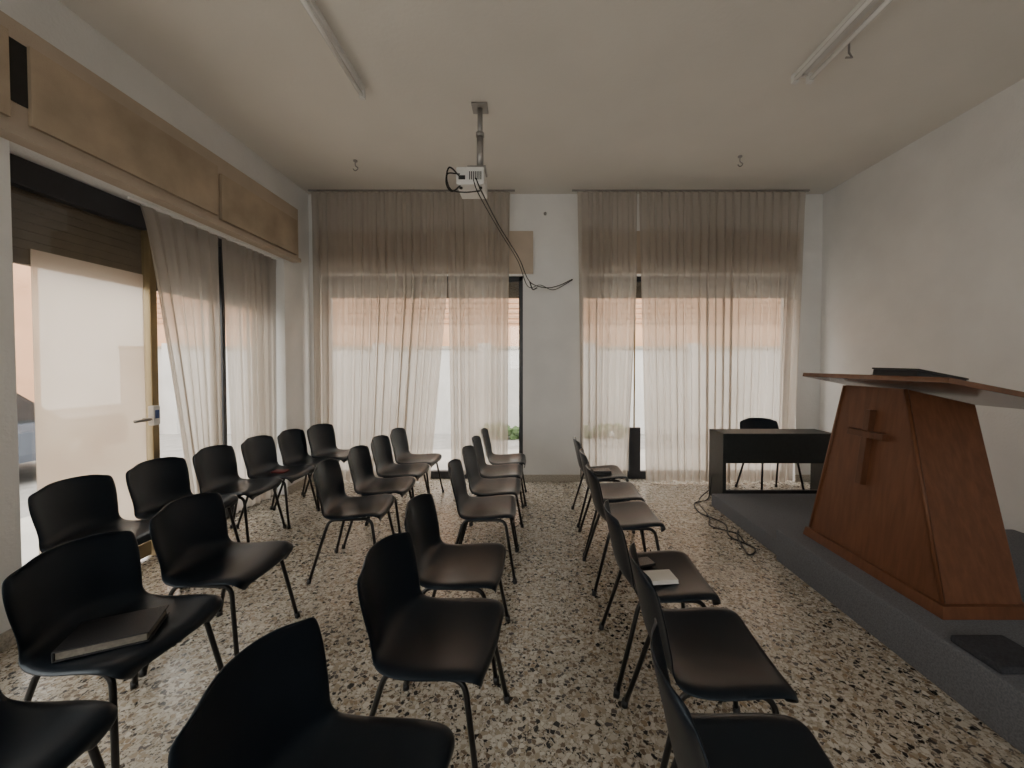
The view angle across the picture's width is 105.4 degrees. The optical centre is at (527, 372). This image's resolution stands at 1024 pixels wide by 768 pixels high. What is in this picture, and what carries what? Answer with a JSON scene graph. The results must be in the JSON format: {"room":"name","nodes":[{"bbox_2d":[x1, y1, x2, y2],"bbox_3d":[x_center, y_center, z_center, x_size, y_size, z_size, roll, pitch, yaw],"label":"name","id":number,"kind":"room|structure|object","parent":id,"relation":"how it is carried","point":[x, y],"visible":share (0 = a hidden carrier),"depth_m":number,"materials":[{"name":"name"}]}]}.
{"room":"house of worship","nodes":[
{"label":"house of worship","id":0,"kind":"room"},
{"bbox_2d":[0,0,310,633],"bbox_3d":[-2.710,-0.320,1.088,0.300,3.370,6.990,0,1,0],"label":"wall","id":1,"kind":"structure","parent":0,"point":[51,20],"depth_m":2.44,"materials":[{"name":"paint"}]},
{"bbox_2d":[11,186,157,291],"bbox_3d":[-2.828,-0.877,3.016,0.035,0.507,2.150,0,1,0],"label":"roller shutter","id":2,"kind":"object","parent":1,"relation":"attached to","point":[39,223],"visible":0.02,"depth_m":2.39,"materials":[{"name":"brown wood"}]},
{"bbox_2d":[10,153,159,559],"bbox_3d":[-2.700,0.090,2.405,0.120,2.490,0.895,0,1,0],"label":"door","id":3,"kind":"structure","parent":1,"relation":"in","point":[94,326],"depth_m":2.43,"materials":[{"name":"white glass"}]},
{"bbox_2d":[0,10,300,262],"bbox_3d":[-2.510,-1.444,2.598,0.099,0.570,3.260,0,1,0],"label":"box","id":4,"kind":"object","parent":1,"relation":"attached to","point":[52,106],"visible":1,"depth_m":2.37,"materials":[{"name":"paint"}]},
{"bbox_2d":[0,476,311,651],"bbox_3d":[-2.554,1.284,2.944,0.012,0.080,3.328,0,1,0],"label":"baseboard","id":5,"kind":"structure","parent":1,"relation":"attached to","point":[7,638],"depth_m":1.92,"materials":[{"name":"stone"}]},
{"bbox_2d":[127,196,276,259],"bbox_3d":[-2.635,-1.176,3.329,0.020,0.020,1.510,0,1,0],"label":"rail","id":6,"kind":"object","parent":1,"relation":"attached to","point":[131,198],"visible":1,"depth_m":3.06,"materials":[{"name":"white plastic"}]},
{"bbox_2d":[139,203,221,493],"bbox_3d":[-2.634,0.068,3.008,0.088,2.448,0.701,0,1,0],"label":"curtain","id":7,"kind":"object","parent":6,"relation":"hanging from","point":[184,255],"visible":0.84,"depth_m":3.05,"materials":[{"name":"fabric"}]},
{"bbox_2d":[222,238,276,512],"bbox_3d":[-2.633,0.051,3.741,0.086,2.448,0.718,0,1,0],"label":"curtain","id":8,"kind":"object","parent":6,"relation":"hanging from","point":[249,276],"visible":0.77,"depth_m":3.68,"materials":[{"name":"fabric"}]},
{"bbox_2d":[218,238,271,518],"bbox_3d":[-2.730,0.066,3.487,0.060,2.490,1.250,0,1,0],"label":"window","id":9,"kind":"structure","parent":1,"relation":"in","point":[220,258],"depth_m":3.46,"materials":[{"name":"black metal"}]},
{"bbox_2d":[0,479,1023,767],"bbox_3d":[0.440,1.425,1.128,6.600,0.120,7.590,0,1,0],"label":"floor","id":10,"kind":"structure","parent":0,"point":[865,706],"depth_m":1.83,"materials":[{"name":"stone"}]},
{"bbox_2d":[0,689,117,767],"bbox_3d":[-1.387,1.010,0.924,0.476,0.723,0.443,0,1,4],"label":"chair","id":11,"kind":"object","parent":10,"relation":"on","point":[33,734],"visible":1,"depth_m":1.04,"materials":[{"name":"black plastic"}]},
{"bbox_2d":[28,474,181,588],"bbox_3d":[-2.387,0.973,2.213,0.487,0.739,0.453,0,1,2],"label":"chair","id":12,"kind":"object","parent":10,"relation":"on","point":[65,510],"visible":0.56,"depth_m":2.23,"materials":[{"name":"black plastic"}]},
{"bbox_2d":[2,531,223,767],"bbox_3d":[-1.497,0.998,1.444,0.476,0.723,0.443,0,1,5],"label":"chair","id":13,"kind":"object","parent":10,"relation":"on","point":[67,585],"visible":0.82,"depth_m":1.42,"materials":[{"name":"black plastic"}]},
{"bbox_2d":[51,605,168,663],"bbox_3d":[-1.471,0.922,1.391,0.242,0.035,0.170,-1,1,-25],"label":"bible","id":14,"kind":"object","parent":13,"relation":"on","point":[95,636],"visible":1,"depth_m":1.36,"materials":[{"name":"black leather"}]},
{"bbox_2d":[125,457,240,541],"bbox_3d":[-2.337,0.963,2.653,0.487,0.739,0.453,0,1,4],"label":"chair","id":15,"kind":"object","parent":10,"relation":"on","point":[152,484],"visible":0.62,"depth_m":2.68,"materials":[{"name":"black plastic"}]},
{"bbox_2d":[138,493,299,677],"bbox_3d":[-1.497,0.987,1.933,0.476,0.723,0.443,0,1,2],"label":"chair","id":16,"kind":"object","parent":10,"relation":"on","point":[192,544],"visible":1,"depth_m":1.92,"materials":[{"name":"black plastic"}]},
{"bbox_2d":[192,445,286,542],"bbox_3d":[-2.287,0.953,3.082,0.487,0.739,0.453,0,1,0],"label":"chair","id":17,"kind":"object","parent":10,"relation":"on","point":[215,467],"visible":0.96,"depth_m":3.10,"materials":[{"name":"black plastic"}]},
{"bbox_2d":[236,435,316,528],"bbox_3d":[-2.237,0.944,3.503,0.487,0.739,0.453,0,1,2],"label":"chair","id":18,"kind":"object","parent":10,"relation":"on","point":[259,454],"visible":0.94,"depth_m":3.51,"materials":[{"name":"black plastic"}]},
{"bbox_2d":[271,469,289,472],"bbox_3d":[-2.230,0.886,3.511,0.120,0.013,0.080,0,1,0],"label":"hymnal","id":19,"kind":"object","parent":18,"relation":"on","point":[276,470],"visible":1,"depth_m":3.51,"materials":[{"name":"red paper"}]},
{"bbox_2d":[272,429,339,510],"bbox_3d":[-2.187,0.938,3.903,0.482,0.731,0.448,0,1,4],"label":"chair","id":20,"kind":"object","parent":10,"relation":"on","point":[292,444],"visible":0.73,"depth_m":3.93,"materials":[{"name":"black plastic"}]},
{"bbox_2d":[168,617,454,767],"bbox_3d":[-0.437,1.011,0.874,0.476,0.723,0.443,0,1,9],"label":"chair","id":21,"kind":"object","parent":10,"relation":"on","point":[270,705],"visible":1,"depth_m":0.96,"materials":[{"name":"black plastic"}]},
{"bbox_2d":[303,423,348,496],"bbox_3d":[-2.087,0.931,4.234,0.482,0.731,0.448,0,1,12],"label":"chair","id":22,"kind":"object","parent":10,"relation":"on","point":[321,437],"visible":0.75,"depth_m":4.27,"materials":[{"name":"black plastic"}]},
{"bbox_2d":[306,459,394,584],"bbox_3d":[-1.187,0.970,2.682,0.476,0.723,0.443,0,1,-4],"label":"chair","id":23,"kind":"object","parent":10,"relation":"on","point":[336,505],"visible":0.98,"depth_m":2.67,"materials":[{"name":"black plastic"}]},
{"bbox_2d":[341,445,415,548],"bbox_3d":[-1.177,0.960,3.143,0.476,0.723,0.443,0,1,0],"label":"chair","id":24,"kind":"object","parent":10,"relation":"on","point":[365,483],"visible":0.94,"depth_m":3.15,"materials":[{"name":"black plastic"}]},
{"bbox_2d":[368,435,429,522],"bbox_3d":[-1.177,0.949,3.593,0.476,0.723,0.443,0,1,3],"label":"chair","id":25,"kind":"object","parent":10,"relation":"on","point":[381,449],"visible":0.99,"depth_m":3.62,"materials":[{"name":"black plastic"}]},
{"bbox_2d":[390,428,443,493],"bbox_3d":[-1.157,0.940,4.023,0.476,0.723,0.443,0,1,4],"label":"chair","id":26,"kind":"object","parent":10,"relation":"on","point":[398,436],"visible":0.95,"depth_m":4.07,"materials":[{"name":"black plastic"}]},
{"bbox_2d":[357,532,509,767],"bbox_3d":[-0.337,0.999,1.424,0.476,0.723,0.443,0,1,8],"label":"chair","id":27,"kind":"object","parent":10,"relation":"on","point":[414,636],"visible":1,"depth_m":1.40,"materials":[{"name":"black plastic"}]},
{"bbox_2d":[404,493,509,684],"bbox_3d":[-0.347,0.987,1.913,0.476,0.723,0.443,0,1,4],"label":"chair","id":28,"kind":"object","parent":10,"relation":"on","point":[441,565],"visible":0.94,"depth_m":1.92,"materials":[{"name":"black plastic"}]},
{"bbox_2d":[448,459,518,583],"bbox_3d":[-0.307,0.970,2.673,0.476,0.723,0.443,0,1,0],"label":"chair","id":29,"kind":"object","parent":10,"relation":"on","point":[469,508],"visible":0.99,"depth_m":2.67,"materials":[{"name":"black plastic"}]},
{"bbox_2d":[461,445,523,549],"bbox_3d":[-0.287,0.960,3.123,0.476,0.723,0.443,0,1,4],"label":"chair","id":30,"kind":"object","parent":10,"relation":"on","point":[479,486],"visible":0.97,"depth_m":3.16,"materials":[{"name":"black plastic"}]},
{"bbox_2d":[469,435,523,524],"bbox_3d":[-0.277,0.950,3.573,0.476,0.723,0.443,0,1,1],"label":"chair","id":31,"kind":"object","parent":10,"relation":"on","point":[487,471],"visible":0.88,"depth_m":3.62,"materials":[{"name":"black plastic"}]},
{"bbox_2d":[481,428,526,506],"bbox_3d":[-0.247,0.940,4.012,0.476,0.723,0.443,0,1,0],"label":"chair","id":32,"kind":"object","parent":10,"relation":"on","point":[514,458],"visible":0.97,"depth_m":4.05,"materials":[{"name":"black plastic"}]},
{"bbox_2d":[571,437,628,527],"bbox_3d":[0.643,0.951,3.522,0.476,0.723,0.443,0,1,0],"label":"chair","id":33,"kind":"object","parent":10,"relation":"on","point":[616,473],"visible":0.73,"depth_m":3.42,"materials":[{"name":"black plastic"}]},
{"bbox_2d":[591,468,610,473],"bbox_3d":[0.660,0.884,3.516,0.160,0.025,0.110,0,1,0],"label":"book","id":34,"kind":"object","parent":33,"relation":"on","point":[595,470],"visible":0.88,"depth_m":3.48,"materials":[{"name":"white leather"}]},
{"bbox_2d":[578,448,644,555],"bbox_3d":[0.633,0.963,3.003,0.476,0.723,0.443,0,1,3],"label":"chair","id":35,"kind":"object","parent":10,"relation":"on","point":[614,492],"visible":0.73,"depth_m":2.96,"materials":[{"name":"black plastic"}]},
{"bbox_2d":[582,463,665,596],"bbox_3d":[0.613,0.973,2.543,0.476,0.723,0.443,0,1,0],"label":"chair","id":36,"kind":"object","parent":10,"relation":"on","point":[631,515],"visible":0.85,"depth_m":2.45,"materials":[{"name":"black plastic"}]},
{"bbox_2d":[599,500,725,701],"bbox_3d":[0.593,0.989,1.823,0.476,0.723,0.443,0,1,2],"label":"chair","id":37,"kind":"object","parent":10,"relation":"on","point":[692,587],"visible":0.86,"depth_m":1.71,"materials":[{"name":"black plastic"}]},
{"bbox_2d":[638,557,655,567],"bbox_3d":[0.550,0.926,1.901,0.120,0.011,0.070,0,1,-17],"label":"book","id":38,"kind":"object","parent":37,"relation":"on","point":[643,561],"visible":0.51,"depth_m":1.89,"materials":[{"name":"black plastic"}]},
{"bbox_2d":[644,569,678,584],"bbox_3d":[0.590,0.927,1.772,0.154,0.017,0.094,0,1,-6],"label":"notebook","id":39,"kind":"object","parent":37,"relation":"on","point":[658,577],"visible":0.62,"depth_m":1.75,"materials":[{"name":"paper"}]},
{"bbox_2d":[621,541,798,767],"bbox_3d":[0.593,1.000,1.353,0.476,0.723,0.443,0,1,4],"label":"chair","id":40,"kind":"object","parent":10,"relation":"on","point":[711,654],"visible":0.91,"depth_m":1.28,"materials":[{"name":"black plastic"}]},
{"bbox_2d":[694,474,755,555],"bbox_3d":[1.673,1.190,3.440,0.248,0.258,1.250,0,1,10],"label":"cable","id":41,"kind":"object","parent":10,"relation":"on","point":[698,501],"visible":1,"depth_m":3.28,"materials":[{"name":"rubber"}]},
{"bbox_2d":[650,618,833,767],"bbox_3d":[0.523,1.011,0.884,0.476,0.723,0.443,0,1,5],"label":"chair","id":42,"kind":"object","parent":10,"relation":"on","point":[698,740],"visible":1,"depth_m":0.98,"materials":[{"name":"black plastic"}]},
{"bbox_2d":[735,418,804,489],"bbox_3d":[2.580,0.905,4.169,0.482,0.786,0.518,0,1,0],"label":"chair","id":43,"kind":"object","parent":10,"relation":"on","point":[749,423],"visible":0.2,"depth_m":4.37,"materials":[{"name":"black plastic"}]},
{"bbox_2d":[712,494,1023,753],"bbox_3d":[2.599,1.250,1.329,1.678,0.220,5.000,0,1,0],"label":"platform","id":44,"kind":"object","parent":10,"relation":"on","point":[922,639],"visible":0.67,"depth_m":1.93,"materials":[{"name":"grey carpet"}]},
{"bbox_2d":[709,429,830,495],"bbox_3d":[2.490,0.949,4.018,1.120,0.700,0.310,0,1,0],"label":"desk","id":45,"kind":"object","parent":44,"relation":"on","point":[725,445],"visible":0.94,"depth_m":3.88,"materials":[{"name":"black wood"}]},
{"bbox_2d":[803,373,1023,619],"bbox_3d":[2.294,0.565,2.211,0.857,1.110,0.934,0,1,0],"label":"pulpit","id":46,"kind":"object","parent":44,"relation":"on","point":[906,495],"visible":1,"depth_m":2.04,"materials":[{"name":"brown wood"}]},
{"bbox_2d":[872,367,968,380],"bbox_3d":[2.066,0.023,2.071,0.294,0.102,0.241,0,1,-6],"label":"case","id":47,"kind":"object","parent":46,"relation":"on","point":[876,371],"visible":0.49,"depth_m":1.98,"materials":[{"name":"black leather"}]},
{"bbox_2d":[951,635,1023,673],"bbox_3d":[1.890,1.120,1.556,0.220,0.030,0.180,0,1,0],"label":"mat","id":48,"kind":"object","parent":44,"relation":"on","point":[1000,653],"visible":1,"depth_m":1.55,"materials":[{"name":"black rubber"}]},
{"bbox_2d":[58,0,1023,193],"bbox_3d":[0.440,-2.079,1.048,6.600,0.150,7.590,0,1,0],"label":"ceiling","id":49,"kind":"structure","parent":0,"point":[578,94],"depth_m":2.76,"materials":[{"name":"paint"}]},
{"bbox_2d":[300,0,365,99],"bbox_3d":[-1.180,-1.980,2.086,0.036,0.094,1.420,0,1,0],"label":"fluorescent light","id":50,"kind":"object","parent":49,"relation":"attached to","point":[310,6],"visible":1,"depth_m":2.35,"materials":[{"name":"white plastic"}]},
{"bbox_2d":[308,190,514,191],"bbox_3d":[-1.325,-2.074,4.439,2.350,0.013,0.024,0,1,0],"label":"rail","id":51,"kind":"object","parent":49,"relation":"attached to","point":[308,190],"visible":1,"depth_m":4.43,"materials":[{"name":"grey metal"}]},
{"bbox_2d":[311,191,446,482],"bbox_3d":[-1.704,-0.396,4.476,1.557,3.328,0.120,0,1,0],"label":"curtain","id":52,"kind":"object","parent":51,"relation":"hanging from","point":[380,258],"visible":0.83,"depth_m":4.47,"materials":[{"name":"fabric"}]},
{"bbox_2d":[447,191,509,474],"bbox_3d":[-0.568,-0.441,4.478,0.727,3.238,0.078,0,1,0],"label":"curtain","id":53,"kind":"object","parent":51,"relation":"hanging from","point":[478,254],"visible":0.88,"depth_m":4.47,"materials":[{"name":"fabric"}]},
{"bbox_2d":[445,102,572,289],"bbox_3d":[-0.052,-1.475,3.709,1.148,1.178,1.676,0,1,0],"label":"ceiling projector","id":54,"kind":"object","parent":49,"relation":"hanging from","point":[471,182],"depth_m":2.99,"materials":[{"name":"white plastic"}]},
{"bbox_2d":[572,190,809,191],"bbox_3d":[1.850,-2.074,4.439,2.700,0.013,0.024,0,1,0],"label":"rail","id":55,"kind":"object","parent":49,"relation":"attached to","point":[572,190],"visible":1,"depth_m":4.43,"materials":[{"name":"grey metal"}]},
{"bbox_2d":[577,191,636,479],"bbox_3d":[0.903,-0.411,4.481,0.685,3.298,0.102,0,1,0],"label":"curtain","id":56,"kind":"object","parent":55,"relation":"hanging from","point":[607,221],"visible":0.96,"depth_m":4.47,"materials":[{"name":"fabric"}]},
{"bbox_2d":[639,191,805,482],"bbox_3d":[2.207,-0.396,4.477,1.891,3.328,0.106,0,1,-1],"label":"curtain","id":57,"kind":"object","parent":55,"relation":"hanging from","point":[721,272],"visible":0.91,"depth_m":4.46,"materials":[{"name":"fabric"}]},
{"bbox_2d":[791,0,892,83],"bbox_3d":[1.840,-1.977,1.946,0.136,0.094,1.380,0,1,0],"label":"fluorescent light","id":58,"kind":"object","parent":49,"relation":"attached to","point":[863,6],"visible":1,"depth_m":2.30,"materials":[{"name":"white plastic"}]},
{"bbox_2d":[845,43,852,58],"bbox_3d":[1.982,-1.987,2.406,0.045,0.095,0.012,0,1,0],"label":"ceiling hook","id":59,"kind":"object","parent":49,"relation":"attached to","point":[847,57],"depth_m":2.40,"materials":[{"name":"grey metal"}]},
{"bbox_2d":[308,194,822,480],"bbox_3d":[0.440,-0.403,4.732,6.600,3.370,0.300,0,1,0],"label":"wall","id":60,"kind":"structure","parent":0,"point":[551,325],"depth_m":4.58,"materials":[{"name":"paint"}]},
{"bbox_2d":[430,276,522,478],"bbox_3d":[-1.250,0.063,4.733,2.380,2.440,0.070,0,1,0],"label":"window","id":61,"kind":"structure","parent":60,"relation":"in","point":[444,474],"depth_m":4.70,"materials":[{"name":"black metal"}]},
{"bbox_2d":[446,282,518,297],"bbox_3d":[-1.250,-1.024,4.801,2.360,0.210,0.025,0,1,0],"label":"roller shutter","id":62,"kind":"object","parent":61,"relation":"attached to","point":[513,286],"visible":0.02,"depth_m":4.79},
{"bbox_2d":[447,231,532,273],"bbox_3d":[-1.190,-1.398,4.539,2.500,0.490,0.039,0,1,0],"label":"box","id":63,"kind":"object","parent":60,"relation":"attached to","point":[521,241],"visible":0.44,"depth_m":4.52,"materials":[{"name":"paint"}]},
{"bbox_2d":[312,475,809,481],"bbox_3d":[0.440,1.246,4.613,6.000,0.080,0.012,0,1,0],"label":"baseboard","id":64,"kind":"structure","parent":60,"relation":"attached to","point":[528,478],"depth_m":4.61,"materials":[{"name":"stone"}]},
{"bbox_2d":[580,276,645,478],"bbox_3d":[1.890,0.063,4.730,2.540,2.440,0.075,0,1,0],"label":"window","id":65,"kind":"structure","parent":60,"relation":"in","point":[634,472],"depth_m":4.72,"materials":[{"name":"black metal"}]},
{"bbox_2d":[636,282,641,297],"bbox_3d":[1.890,-1.024,4.801,2.520,0.210,0.025,0,1,0],"label":"roller shutter","id":66,"kind":"object","parent":65,"relation":"attached to","point":[638,287],"visible":0.02,"depth_m":4.79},
{"bbox_2d":[637,231,640,273],"bbox_3d":[1.890,-1.398,4.539,2.540,0.490,0.039,0,1,0],"label":"box","id":67,"kind":"object","parent":60,"relation":"attached to","point":[638,232],"visible":0.1,"depth_m":4.52,"materials":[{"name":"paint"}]},
{"bbox_2d":[819,79,1023,532],"bbox_3d":[3.590,-0.320,1.088,0.300,3.370,6.990,0,1,0],"label":"wall","id":68,"kind":"structure","parent":0,"point":[923,247],"depth_m":3.23,"materials":[{"name":"paint"}]},
{"label":"outside","id":69,"kind":"structure","parent":0,"visible":0},
{"bbox_2d":[21,449,645,565],"bbox_3d":[1.620,1.516,-0.671,12.760,0.100,14.590,0,1,0],"label":"sidewalk","id":70,"kind":"structure","parent":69,"point":[29,538],"depth_m":3.46,"materials":[{"name":"grey concrete"}]},
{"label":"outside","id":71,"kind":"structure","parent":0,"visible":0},
{"bbox_2d":[19,434,644,518],"bbox_3d":[0.000,1.574,2.036,32.000,0.140,28.000,0,1,0],"label":"ground","id":72,"kind":"structure","parent":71,"point":[170,445],"depth_m":6.83,"materials":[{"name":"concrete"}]},
{"bbox_2d":[13,263,33,401],"bbox_3d":[-12.225,-0.634,0.186,3.550,4.360,16.400,0,1,0],"label":"building","id":73,"kind":"structure","parent":72,"relation":"on","point":[22,298],"depth_m":8.12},
{"bbox_2d":[17,393,35,463],"bbox_3d":[-7.200,0.745,4.218,1.820,1.420,4.000,0,1,0],"label":"parked car","id":74,"kind":"object","parent":72,"relation":"on","point":[26,437],"visible":0.13,"depth_m":4.98,"materials":[{"name":"paint"}]},
{"bbox_2d":[157,292,642,345],"bbox_3d":[1.500,-1.271,10.609,21.000,5.160,2.730,0,1,0],"label":"building","id":75,"kind":"structure","parent":72,"relation":"on","point":[513,312],"depth_m":9.28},
{"bbox_2d":[158,343,644,434],"bbox_3d":[1.500,0.353,8.700,21.000,2.000,0.340,0,1,0],"label":"wall","id":76,"kind":"structure","parent":72,"relation":"on","point":[169,420],"depth_m":8.61,"materials":[{"name":"paint"}]},
{"bbox_2d":[508,425,518,439],"bbox_3d":[0.487,1.236,8.129,3.110,0.435,0.483,0,1,0],"label":"hedge","id":77,"kind":"object","parent":72,"relation":"on","point":[513,432],"visible":0.08,"depth_m":7.95,"materials":[{"name":"green plant"}]}
]}

